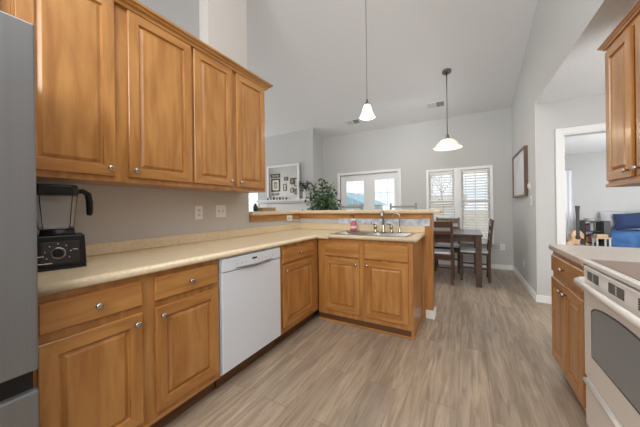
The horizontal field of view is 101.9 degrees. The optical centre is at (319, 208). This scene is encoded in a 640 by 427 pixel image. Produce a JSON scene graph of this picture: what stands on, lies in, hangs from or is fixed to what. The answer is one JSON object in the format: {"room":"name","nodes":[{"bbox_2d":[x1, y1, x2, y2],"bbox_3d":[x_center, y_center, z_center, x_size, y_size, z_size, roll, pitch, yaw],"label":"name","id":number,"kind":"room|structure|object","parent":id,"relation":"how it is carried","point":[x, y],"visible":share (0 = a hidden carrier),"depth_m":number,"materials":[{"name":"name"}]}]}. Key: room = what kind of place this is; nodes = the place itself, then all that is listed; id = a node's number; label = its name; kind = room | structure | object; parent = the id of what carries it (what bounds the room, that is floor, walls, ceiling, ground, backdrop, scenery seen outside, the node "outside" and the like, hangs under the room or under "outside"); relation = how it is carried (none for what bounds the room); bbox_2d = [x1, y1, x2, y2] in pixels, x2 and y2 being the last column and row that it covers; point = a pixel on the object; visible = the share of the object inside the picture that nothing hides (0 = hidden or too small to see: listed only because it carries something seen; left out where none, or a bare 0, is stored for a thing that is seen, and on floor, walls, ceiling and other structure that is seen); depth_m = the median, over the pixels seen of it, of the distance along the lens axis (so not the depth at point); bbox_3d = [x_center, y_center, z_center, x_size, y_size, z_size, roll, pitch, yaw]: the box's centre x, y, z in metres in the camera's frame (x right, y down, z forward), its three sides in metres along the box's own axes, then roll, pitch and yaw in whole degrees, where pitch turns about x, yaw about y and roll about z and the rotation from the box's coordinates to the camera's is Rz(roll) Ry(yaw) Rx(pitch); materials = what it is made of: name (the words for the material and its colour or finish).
{"room":"kitchen","nodes":[
{"label":"kitchen","id":0,"kind":"room"},
{"bbox_2d":[36,0,248,243],"bbox_3d":[-1.812,-0.867,1.037,0.120,4.156,4.035,-1,0,29],"label":"wall","id":1,"kind":"structure","parent":0,"point":[120,213],"depth_m":2.09,"materials":[{"name":"grey paint"}]},
{"bbox_2d":[0,0,9,13],"bbox_3d":[-1.677,-0.903,0.782,0.351,0.525,0.924,-1,0,29],"label":"upper cabinet","id":2,"kind":"object","parent":1,"relation":"attached to","point":[4,4],"visible":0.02,"depth_m":1.11,"materials":[{"name":"brown wood"}]},
{"bbox_2d":[113,0,272,90],"bbox_3d":[-1.264,-1.173,1.513,0.374,0.050,2.606,-1,0,29],"label":"crown molding","id":3,"kind":"structure","parent":2,"relation":"attached to","point":[135,6],"depth_m":1.79,"materials":[{"name":"brown wood"}]},
{"bbox_2d":[10,0,192,188],"bbox_3d":[-1.239,-0.659,1.554,0.351,1.023,0.846,-1,0,29],"label":"upper cabinet","id":4,"kind":"object","parent":1,"relation":"attached to","point":[113,88],"visible":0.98,"depth_m":1.41,"materials":[{"name":"brown wood"}]},
{"bbox_2d":[195,206,202,219],"bbox_3d":[-1.046,0.037,2.244,0.008,0.116,0.072,-1,0,29],"label":"wall outlet","id":5,"kind":"object","parent":1,"relation":"attached to","point":[198,209],"visible":1,"depth_m":2.24,"materials":[{"name":"white paint"}]},
{"bbox_2d":[173,48,265,193],"bbox_3d":[-0.841,-0.664,2.259,0.351,1.023,0.774,-1,0,29],"label":"upper cabinet","id":6,"kind":"object","parent":1,"relation":"attached to","point":[228,108],"visible":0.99,"depth_m":2.11,"materials":[{"name":"brown wood"}]},
{"bbox_2d":[215,205,225,216],"bbox_3d":[-0.930,0.025,2.443,0.014,0.116,0.116,-1,0,29],"label":"light switch","id":7,"kind":"object","parent":1,"relation":"attached to","point":[220,209],"visible":1,"depth_m":2.44,"materials":[{"name":"white paint"}]},
{"bbox_2d":[85,223,424,256],"bbox_3d":[-0.236,0.240,2.029,1.624,0.074,2.699,-1,0,29],"label":"backsplash","id":8,"kind":"structure","parent":1,"relation":"attached to","point":[94,249],"depth_m":2.31,"materials":[{"name":"beige laminate"}]},
{"bbox_2d":[249,214,299,221],"bbox_3d":[-0.510,0.108,3.182,0.018,0.065,0.960,-1,0,29],"label":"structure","id":9,"kind":"structure","parent":1,"relation":"attached to","point":[281,216],"depth_m":3.04,"materials":[{"name":"brown wood"}]},
{"bbox_2d":[287,215,291,220],"bbox_3d":[-0.392,0.126,3.363,0.008,0.072,0.116,-1,0,29],"label":"wall outlet","id":10,"kind":"object","parent":9,"relation":"attached to","point":[289,217],"visible":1,"depth_m":3.36,"materials":[{"name":"white paint"}]},
{"bbox_2d":[258,128,322,208],"bbox_3d":[-0.827,-0.376,7.007,1.815,3.151,0.495,-1,0,29],"label":"wall","id":11,"kind":"structure","parent":0,"point":[303,147],"depth_m":6.59,"materials":[{"name":"grey paint"}]},
{"bbox_2d":[249,193,257,210],"bbox_3d":[-2.344,-0.162,8.196,1.820,1.660,0.118,-1,0,29],"label":"window","id":12,"kind":"structure","parent":11,"relation":"in","point":[252,196],"depth_m":8.11,"materials":[{"name":"white paint"}]},
{"bbox_2d":[249,218,423,315],"bbox_3d":[0.198,0.627,2.852,1.804,1.120,1.085,-1,0,29],"label":"wall","id":13,"kind":"structure","parent":0,"point":[300,220],"depth_m":3.33,"materials":[{"name":"grey paint"}]},
{"bbox_2d":[249,209,443,215],"bbox_3d":[0.191,0.045,2.993,2.145,0.042,1.320,-1,0,29],"label":"countertop","id":14,"kind":"structure","parent":13,"relation":"on","point":[402,211],"depth_m":3.04,"materials":[{"name":"beige laminate"}]},
{"bbox_2d":[253,203,257,210],"bbox_3d":[-0.779,-0.013,3.132,0.056,0.095,0.056,-1,0,29],"label":"bud vase","id":15,"kind":"object","parent":14,"relation":"on","point":[255,207],"visible":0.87,"depth_m":3.11,"materials":[{"name":"grey ceramic"}]},
{"bbox_2d":[257,207,275,210],"bbox_3d":[-0.688,0.011,3.293,0.124,0.045,0.254,-1,0,29],"label":"cardboard box","id":16,"kind":"object","parent":14,"relation":"on","point":[261,208],"visible":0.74,"depth_m":3.23,"materials":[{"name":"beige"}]},
{"bbox_2d":[300,214,421,218],"bbox_3d":[0.419,0.093,3.199,1.583,0.058,0.018,-1,0,29],"label":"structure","id":17,"kind":"structure","parent":13,"relation":"attached to","point":[372,216],"depth_m":3.12,"materials":[{"name":"brown wood"}]},
{"bbox_2d":[339,218,429,225],"bbox_3d":[0.704,0.155,3.035,1.075,0.081,0.024,-1,0,29],"label":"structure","id":18,"kind":"structure","parent":13,"relation":"attached to","point":[421,222],"depth_m":2.98,"materials":[{"name":"tile"}]},
{"bbox_2d":[422,214,434,317],"bbox_3d":[1.192,0.615,2.845,0.099,1.120,0.152,-1,0,29],"label":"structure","id":19,"kind":"structure","parent":13,"relation":"attached to","point":[428,240],"depth_m":2.78,"materials":[{"name":"brown wood"}]},
{"bbox_2d":[426,306,435,319],"bbox_3d":[1.213,1.129,2.836,0.087,0.090,0.174,-1,0,29],"label":"baseboard","id":20,"kind":"structure","parent":13,"relation":"attached to","point":[430,314],"depth_m":2.76,"materials":[{"name":"white paint"}]},
{"bbox_2d":[137,0,537,137],"bbox_3d":[-2.434,-2.657,3.652,9.464,1.801,8.200,-1,0,29],"label":"ceiling","id":21,"kind":"structure","parent":0,"point":[312,53],"depth_m":4.02,"materials":[{"name":"white paint"}]},
{"bbox_2d":[345,119,360,124],"bbox_3d":[0.748,-1.952,5.879,0.310,0.050,0.166,-1,0,29],"label":"ceiling vent","id":22,"kind":"object","parent":21,"relation":"in","point":[355,121],"visible":1,"depth_m":5.87,"materials":[{"name":"white metal"}]},
{"bbox_2d":[360,34,374,119],"bbox_3d":[0.548,-1.867,3.066,0.176,1.588,0.176,-1,0,29],"label":"pendant light","id":23,"kind":"object","parent":21,"relation":"hanging from","point":[367,113],"visible":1,"depth_m":3.06,"materials":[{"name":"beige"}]},
{"bbox_2d":[426,100,444,108],"bbox_3d":[2.216,-1.987,4.982,0.310,0.050,0.166,-1,0,29],"label":"ceiling vent","id":24,"kind":"object","parent":21,"relation":"in","point":[439,103],"visible":1,"depth_m":4.98,"materials":[{"name":"white metal"}]},
{"bbox_2d":[433,68,461,150],"bbox_3d":[2.042,-1.596,4.176,0.424,1.250,0.424,-1,0,29],"label":"pendant light","id":25,"kind":"object","parent":21,"relation":"hanging from","point":[446,144],"visible":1,"depth_m":4.17,"materials":[{"name":"white glass"}]},
{"bbox_2d":[164,264,587,426],"bbox_3d":[0.079,1.238,3.811,13.600,0.100,10.900,-1,0,29],"label":"floor","id":26,"kind":"structure","parent":0,"point":[486,358],"depth_m":1.84,"materials":[{"name":"wood"}]},
{"bbox_2d":[0,11,38,426],"bbox_3d":[-1.496,0.295,0.665,0.730,1.825,0.908,-1,0,29],"label":"refrigerator","id":27,"kind":"object","parent":26,"relation":"on","point":[19,398],"visible":1,"depth_m":0.84,"materials":[{"name":"metal"}]},
{"bbox_2d":[33,259,219,426],"bbox_3d":[-1.103,0.766,1.458,0.646,0.872,0.837,-1,0,29],"label":"base cabinet","id":28,"kind":"object","parent":26,"relation":"on","point":[141,350],"visible":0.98,"depth_m":1.23,"materials":[{"name":"brown wood"}]},
{"bbox_2d":[37,223,425,296],"bbox_3d":[-0.232,0.260,2.027,1.633,0.115,2.700,-1,0,29],"label":"countertop","id":29,"kind":"structure","parent":28,"relation":"on","point":[116,260],"depth_m":1.79,"materials":[{"name":"beige laminate"}]},
{"bbox_2d":[36,183,92,271],"bbox_3d":[-1.289,0.087,1.301,0.212,0.407,0.237,-1,0,43],"label":"blender","id":30,"kind":"object","parent":29,"relation":"on","point":[59,247],"visible":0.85,"depth_m":1.25,"materials":[{"name":"black plastic"}]},
{"bbox_2d":[37,195,77,229],"bbox_3d":[-1.317,0.017,1.296,0.156,0.167,0.156,-1,0,43],"label":"jar","id":31,"kind":"object","parent":30,"relation":"on","point":[54,212],"depth_m":1.25,"materials":[{"name":"clear glass"}]},
{"bbox_2d":[330,230,414,236],"bbox_3d":[0.564,0.351,2.767,0.800,0.175,0.460,-1,0,29],"label":"sink","id":32,"kind":"object","parent":29,"relation":"in","point":[347,232],"visible":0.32,"depth_m":2.80,"materials":[{"name":"silver metal"}]},
{"bbox_2d":[350,215,356,230],"bbox_3d":[0.394,0.172,3.063,0.078,0.185,0.075,-1,0,29],"label":"soap bottle","id":33,"kind":"object","parent":32,"relation":"on","point":[353,225],"visible":0.99,"depth_m":3.04,"materials":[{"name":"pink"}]},
{"bbox_2d":[371,210,393,232],"bbox_3d":[0.658,0.138,2.799,0.247,0.248,0.132,-1,0,29],"label":"faucet","id":34,"kind":"object","parent":29,"relation":"on","point":[382,211],"visible":0.99,"depth_m":2.81,"materials":[{"name":"grey metal"}]},
{"bbox_2d":[393,213,401,232],"bbox_3d":[0.820,0.155,2.765,0.093,0.209,0.036,-1,0,29],"label":"water tap","id":35,"kind":"object","parent":29,"relation":"on","point":[399,231],"visible":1,"depth_m":2.75,"materials":[{"name":"grey metal"}]},
{"bbox_2d":[215,246,280,388],"bbox_3d":[-0.736,0.764,2.093,0.620,0.868,0.608,-1,0,29],"label":"dishwasher","id":36,"kind":"object","parent":26,"relation":"on","point":[249,283],"visible":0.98,"depth_m":1.88,"materials":[{"name":"white metal"}]},
{"bbox_2d":[255,199,313,210],"bbox_3d":[-0.925,0.488,6.668,1.760,1.425,0.199,-1,0,29],"label":"fireplace surround","id":37,"kind":"object","parent":26,"relation":"on","point":[286,204],"visible":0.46,"depth_m":6.60,"materials":[{"name":"white paint"}]},
{"bbox_2d":[267,163,299,199],"bbox_3d":[-0.965,-0.679,6.723,1.030,0.900,0.030,-1,0,29],"label":"wall mirror","id":38,"kind":"object","parent":37,"relation":"on","point":[282,180],"visible":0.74,"depth_m":6.71,"materials":[{"name":"white paint"}]},
{"bbox_2d":[255,199,313,203],"bbox_3d":[-0.933,-0.180,6.668,1.760,0.090,0.199,-1,0,29],"label":"mantel shelf","id":39,"kind":"object","parent":37,"relation":"attached to","point":[286,201],"depth_m":6.56,"materials":[{"name":"white paint"}]},
{"bbox_2d":[298,181,312,198],"bbox_3d":[-0.344,-0.466,6.324,0.429,0.466,0.213,-1,0,22],"label":"vase","id":40,"kind":"object","parent":37,"relation":"on","point":[304,187],"visible":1,"depth_m":6.31,"materials":[{"name":"white paint"}]},
{"bbox_2d":[275,238,317,344],"bbox_3d":[-0.425,0.758,2.659,0.646,0.872,0.655,-1,0,29],"label":"base cabinet","id":41,"kind":"object","parent":26,"relation":"on","point":[298,260],"visible":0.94,"depth_m":2.46,"materials":[{"name":"brown wood"}]},
{"bbox_2d":[301,178,343,209],"bbox_3d":[0.049,0.268,5.636,1.018,1.842,0.932,-1,0,-32],"label":"potted ficus","id":42,"kind":"object","parent":26,"relation":"on","point":[327,201],"visible":0.4,"depth_m":5.57,"materials":[{"name":"green plant"}]},
{"bbox_2d":[340,204,362,209],"bbox_3d":[0.399,0.559,3.845,0.370,1.250,0.362,-1,0,29],"label":"bar stool","id":43,"kind":"object","parent":26,"relation":"on","point":[361,205],"visible":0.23,"depth_m":3.95,"materials":[{"name":"grey metal"}]},
{"bbox_2d":[318,238,423,339],"bbox_3d":[0.540,0.747,2.781,0.986,0.872,0.597,-1,0,29],"label":"base cabinet","id":44,"kind":"object","parent":26,"relation":"on","point":[376,286],"visible":0.96,"depth_m":2.52,"materials":[{"name":"brown wood"}]},
{"bbox_2d":[390,203,416,209],"bbox_3d":[1.079,0.551,3.461,0.370,1.250,0.362,-1,0,29],"label":"bar stool","id":45,"kind":"object","parent":26,"relation":"on","point":[391,206],"visible":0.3,"depth_m":3.60,"materials":[{"name":"grey metal"}]},
{"bbox_2d":[434,221,454,284],"bbox_3d":[1.930,0.675,4.204,0.420,0.980,0.468,-1,0,29],"label":"dining chair","id":46,"kind":"object","parent":26,"relation":"on","point":[439,254],"visible":0.59,"depth_m":4.00,"materials":[{"name":"brown wood"}]},
{"bbox_2d":[434,248,453,254],"bbox_3d":[1.948,0.696,4.236,0.400,0.028,0.385,-1,0,29],"label":"cushion","id":47,"kind":"object","parent":46,"relation":"on","point":[436,251],"depth_m":4.10,"materials":[{"name":"white fabric"}]},
{"bbox_2d":[434,217,459,272],"bbox_3d":[2.413,0.670,4.928,0.420,0.980,0.468,-1,0,29],"label":"dining chair","id":48,"kind":"object","parent":26,"relation":"on","point":[456,247],"visible":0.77,"depth_m":4.82,"materials":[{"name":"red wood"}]},
{"bbox_2d":[435,243,458,247],"bbox_3d":[2.396,0.691,4.896,0.400,0.028,0.385,-1,0,29],"label":"cushion","id":49,"kind":"object","parent":48,"relation":"on","point":[438,245],"depth_m":4.79,"materials":[{"name":"white fabric"}]},
{"bbox_2d":[434,229,482,287],"bbox_3d":[2.203,0.775,4.441,0.950,0.775,1.000,-1,0,29],"label":"dining table","id":50,"kind":"object","parent":26,"relation":"on","point":[459,235],"visible":0.53,"depth_m":3.89,"materials":[{"name":"brown wood"}]},
{"bbox_2d":[434,220,452,230],"bbox_3d":[2.110,0.286,4.465,0.330,0.205,0.175,-1,0,29],"label":"planter","id":51,"kind":"object","parent":50,"relation":"on","point":[435,229],"visible":0.23,"depth_m":4.42,"materials":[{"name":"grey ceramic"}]},
{"bbox_2d":[460,219,493,282],"bbox_3d":[2.573,0.668,4.277,0.468,0.980,0.420,-1,0,29],"label":"dining chair","id":52,"kind":"object","parent":26,"relation":"on","point":[464,250],"visible":1,"depth_m":4.17,"materials":[{"name":"brown wood"}]},
{"bbox_2d":[460,247,487,253],"bbox_3d":[2.541,0.689,4.295,0.385,0.028,0.400,-1,0,29],"label":"cushion","id":53,"kind":"object","parent":52,"relation":"on","point":[464,250],"depth_m":4.19,"materials":[{"name":"white fabric"}]},
{"bbox_2d":[551,251,586,411],"bbox_3d":[1.757,0.732,1.448,0.646,0.872,0.620,-1,0,29],"label":"base cabinet","id":54,"kind":"object","parent":26,"relation":"on","point":[568,324],"visible":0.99,"depth_m":1.53,"materials":[{"name":"brown wood"}]},
{"bbox_2d":[549,244,639,265],"bbox_3d":[1.765,0.228,1.444,0.630,0.128,0.623,-1,0,29],"label":"countertop","id":55,"kind":"structure","parent":54,"relation":"on","point":[575,253],"depth_m":1.50,"materials":[{"name":"laminate"}]},
{"bbox_2d":[566,206,588,245],"bbox_3d":[5.698,0.462,5.780,0.410,1.046,0.158,-1,0,15],"label":"acoustic guitar","id":56,"kind":"object","parent":26,"relation":"on","point":[576,237],"visible":0.73,"depth_m":5.75,"materials":[{"name":"brown wood"}]},
{"bbox_2d":[580,220,600,245],"bbox_3d":[6.108,0.694,5.859,0.280,0.840,0.300,-1,0,29],"label":"shelf","id":57,"kind":"object","parent":26,"relation":"on","point":[582,222],"visible":0.36,"depth_m":5.79,"materials":[{"name":"grey wood"}]},
{"bbox_2d":[583,218,599,220],"bbox_3d":[6.112,0.249,5.854,0.220,0.050,0.180,-1,0,29],"label":"case","id":58,"kind":"object","parent":57,"relation":"on","point":[584,219],"visible":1,"depth_m":5.79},
{"bbox_2d":[591,236,611,246],"bbox_3d":[5.639,0.848,5.206,0.220,0.545,0.240,-1,0,29],"label":"side table","id":59,"kind":"object","parent":26,"relation":"on","point":[592,237],"visible":0.46,"depth_m":5.15,"materials":[{"name":"beige wood"}]},
{"bbox_2d":[594,234,607,237],"bbox_3d":[5.635,0.547,5.206,0.160,0.055,0.120,-1,0,29],"label":"tissue box","id":60,"kind":"object","parent":59,"relation":"on","point":[595,235],"visible":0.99,"depth_m":5.17,"materials":[{"name":"beige"}]},
{"bbox_2d":[601,221,610,246],"bbox_3d":[5.942,0.686,5.401,0.110,0.860,0.140,-1,0,29],"label":"speaker","id":61,"kind":"object","parent":26,"relation":"on","point":[605,225],"visible":0.52,"depth_m":5.35},
{"bbox_2d":[573,259,639,426],"bbox_3d":[1.405,0.642,0.849,0.678,1.060,0.760,-1,0,29],"label":"range","id":62,"kind":"object","parent":26,"relation":"on","point":[611,289],"visible":1,"depth_m":1.06,"materials":[{"name":"white metal"}]},
{"bbox_2d":[582,259,639,289],"bbox_3d":[1.421,0.265,0.837,0.630,0.020,0.760,-1,0,29],"label":"cooktop","id":63,"kind":"object","parent":62,"relation":"in","point":[627,274],"depth_m":1.10,"materials":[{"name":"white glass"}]},
{"bbox_2d":[593,229,639,247],"bbox_3d":[7.182,0.789,5.316,2.070,0.625,0.850,-1,0,29],"label":"bed","id":64,"kind":"object","parent":26,"relation":"on","point":[620,238],"visible":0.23,"depth_m":5.36,"materials":[{"name":"blue fabric"}]},
{"bbox_2d":[600,211,625,227],"bbox_3d":[6.703,0.267,5.945,0.420,0.397,0.166,-1,0,29],"label":"pillow","id":65,"kind":"object","parent":64,"relation":"on","point":[605,216],"visible":0.47,"depth_m":5.93,"materials":[{"name":"grey fabric"}]},
{"bbox_2d":[612,213,639,229],"bbox_3d":[6.846,0.270,5.669,0.626,0.391,0.190,-1,0,29],"label":"pillow","id":66,"kind":"object","parent":64,"relation":"on","point":[631,220],"visible":1,"depth_m":5.67,"materials":[{"name":"blue fabric"}]},
{"bbox_2d":[323,107,513,264],"bbox_3d":[-0.379,-0.335,7.119,9.384,3.057,0.140,-1,0,29],"label":"wall","id":67,"kind":"structure","parent":0,"point":[485,138],"depth_m":5.45,"materials":[{"name":"grey paint"}]},
{"bbox_2d":[337,168,400,209],"bbox_3d":[1.146,0.145,6.199,1.565,2.060,0.108,-1,0,29],"label":"door","id":68,"kind":"structure","parent":67,"relation":"in","point":[376,191],"depth_m":6.17,"materials":[{"name":"white paint"}]},
{"bbox_2d":[426,165,494,244],"bbox_3d":[2.806,-0.065,5.277,1.207,1.510,0.180,-1,0,29],"label":"window","id":69,"kind":"structure","parent":67,"relation":"in","point":[457,173],"depth_m":5.24,"materials":[{"name":"white paint"}]},
{"bbox_2d":[429,171,453,226],"bbox_3d":[2.542,-0.055,5.432,0.463,1.417,0.056,-1,0,29],"label":"window blind","id":70,"kind":"object","parent":69,"relation":"attached to","point":[445,173],"visible":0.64,"depth_m":5.42,"materials":[{"name":"white plastic"}]},
{"bbox_2d":[462,168,489,241],"bbox_3d":[3.072,-0.061,5.133,0.470,1.417,0.056,-1,0,29],"label":"window blind","id":71,"kind":"object","parent":69,"relation":"attached to","point":[475,171],"visible":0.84,"depth_m":5.12,"materials":[{"name":"white plastic"}]},
{"bbox_2d":[438,260,513,269],"bbox_3d":[2.710,1.111,5.297,2.004,0.090,0.014,-1,0,29],"label":"baseboard","id":72,"kind":"structure","parent":67,"relation":"attached to","point":[493,266],"depth_m":4.97,"materials":[{"name":"white paint"}]},
{"bbox_2d":[500,244,504,249],"bbox_3d":[3.436,0.727,4.887,0.072,0.116,0.008,-1,0,29],"label":"wall outlet","id":73,"kind":"object","parent":67,"relation":"attached to","point":[502,246],"visible":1,"depth_m":4.89,"materials":[{"name":"white plastic"}]},
{"bbox_2d":[512,0,603,295],"bbox_3d":[1.657,-1.194,1.322,0.120,4.726,7.945,-1,0,29],"label":"wall","id":74,"kind":"structure","parent":0,"point":[557,25],"depth_m":3.19,"materials":[{"name":"grey paint"}]},
{"bbox_2d":[512,145,527,197],"bbox_3d":[3.121,-0.529,4.068,0.045,0.700,1.060,-1,0,29],"label":"framed picture","id":75,"kind":"object","parent":74,"relation":"attached to","point":[520,159],"visible":1,"depth_m":3.93,"materials":[{"name":"brown wood"}]},
{"bbox_2d":[513,150,523,195],"bbox_3d":[3.127,-0.529,4.065,0.028,0.644,1.004,-1,0,29],"label":"print","id":76,"kind":"object","parent":75,"relation":"attached to","point":[518,159],"depth_m":4.07},
{"bbox_2d":[513,266,536,300],"bbox_3d":[3.125,1.106,4.008,0.014,0.090,1.823,-1,0,29],"label":"baseboard","id":77,"kind":"structure","parent":74,"relation":"attached to","point":[530,290],"depth_m":3.77,"materials":[{"name":"white paint"}]},
{"bbox_2d":[605,13,639,186],"bbox_3d":[1.852,-0.601,1.348,0.368,0.925,0.706,-1,0,29],"label":"upper cabinet","id":78,"kind":"object","parent":74,"relation":"attached to","point":[622,58],"visible":0.99,"depth_m":1.51,"materials":[{"name":"brown wood"}]},
{"bbox_2d":[597,0,639,50],"bbox_3d":[1.858,-1.063,1.359,0.357,0.029,0.736,-1,0,29],"label":"crown molding","id":79,"kind":"structure","parent":78,"relation":"attached to","point":[634,11],"depth_m":1.51,"materials":[{"name":"brown wood"}]},
{"bbox_2d":[547,93,605,295],"bbox_3d":[3.767,-0.077,2.659,2.216,2.440,0.120,-1,0,29],"label":"wall","id":80,"kind":"structure","parent":0,"point":[586,110],"depth_m":3.09,"materials":[{"name":"grey paint"}]},
{"bbox_2d":[536,295,551,303],"bbox_3d":[2.754,1.110,3.162,0.200,0.090,0.014,-1,0,29],"label":"baseboard","id":81,"kind":"structure","parent":80,"relation":"attached to","point":[539,298],"depth_m":3.17,"materials":[{"name":"white paint"}]},
{"bbox_2d":[555,123,605,244],"bbox_3d":[3.277,0.097,2.927,0.959,2.105,0.138,-1,0,29],"label":"door frame","id":82,"kind":"structure","parent":80,"relation":"in","point":[561,133],"depth_m":3.08,"materials":[{"name":"white paint"}]},
{"bbox_2d":[535,0,637,154],"bbox_3d":[4.125,-1.331,1.510,4.236,0.060,10.900,-1,0,29],"label":"ceiling","id":83,"kind":"structure","parent":0,"point":[581,73],"depth_m":2.42,"materials":[{"name":"white paint"}]},
{"bbox_2d":[565,152,639,245],"bbox_3d":[5.658,-0.100,4.183,4.220,2.440,4.592,-1,0,29],"label":"wall","id":84,"kind":"structure","parent":0,"point":[591,193],"depth_m":6.18,"materials":[{"name":"grey paint"}]},
{"bbox_3d":[5.756,-0.066,6.660,1.035,1.690,0.100,-1,0,29],"label":"window","id":85,"kind":"structure","parent":84,"relation":"in","visible":0},
{"bbox_2d":[565,170,573,239],"bbox_3d":[5.702,-0.081,6.589,1.090,1.700,0.042,-1,0,29],"label":"window curtain","id":86,"kind":"object","parent":85,"relation":"hanging from","point":[568,173],"visible":0.2,"depth_m":6.36,"materials":[{"name":"white fabric"}]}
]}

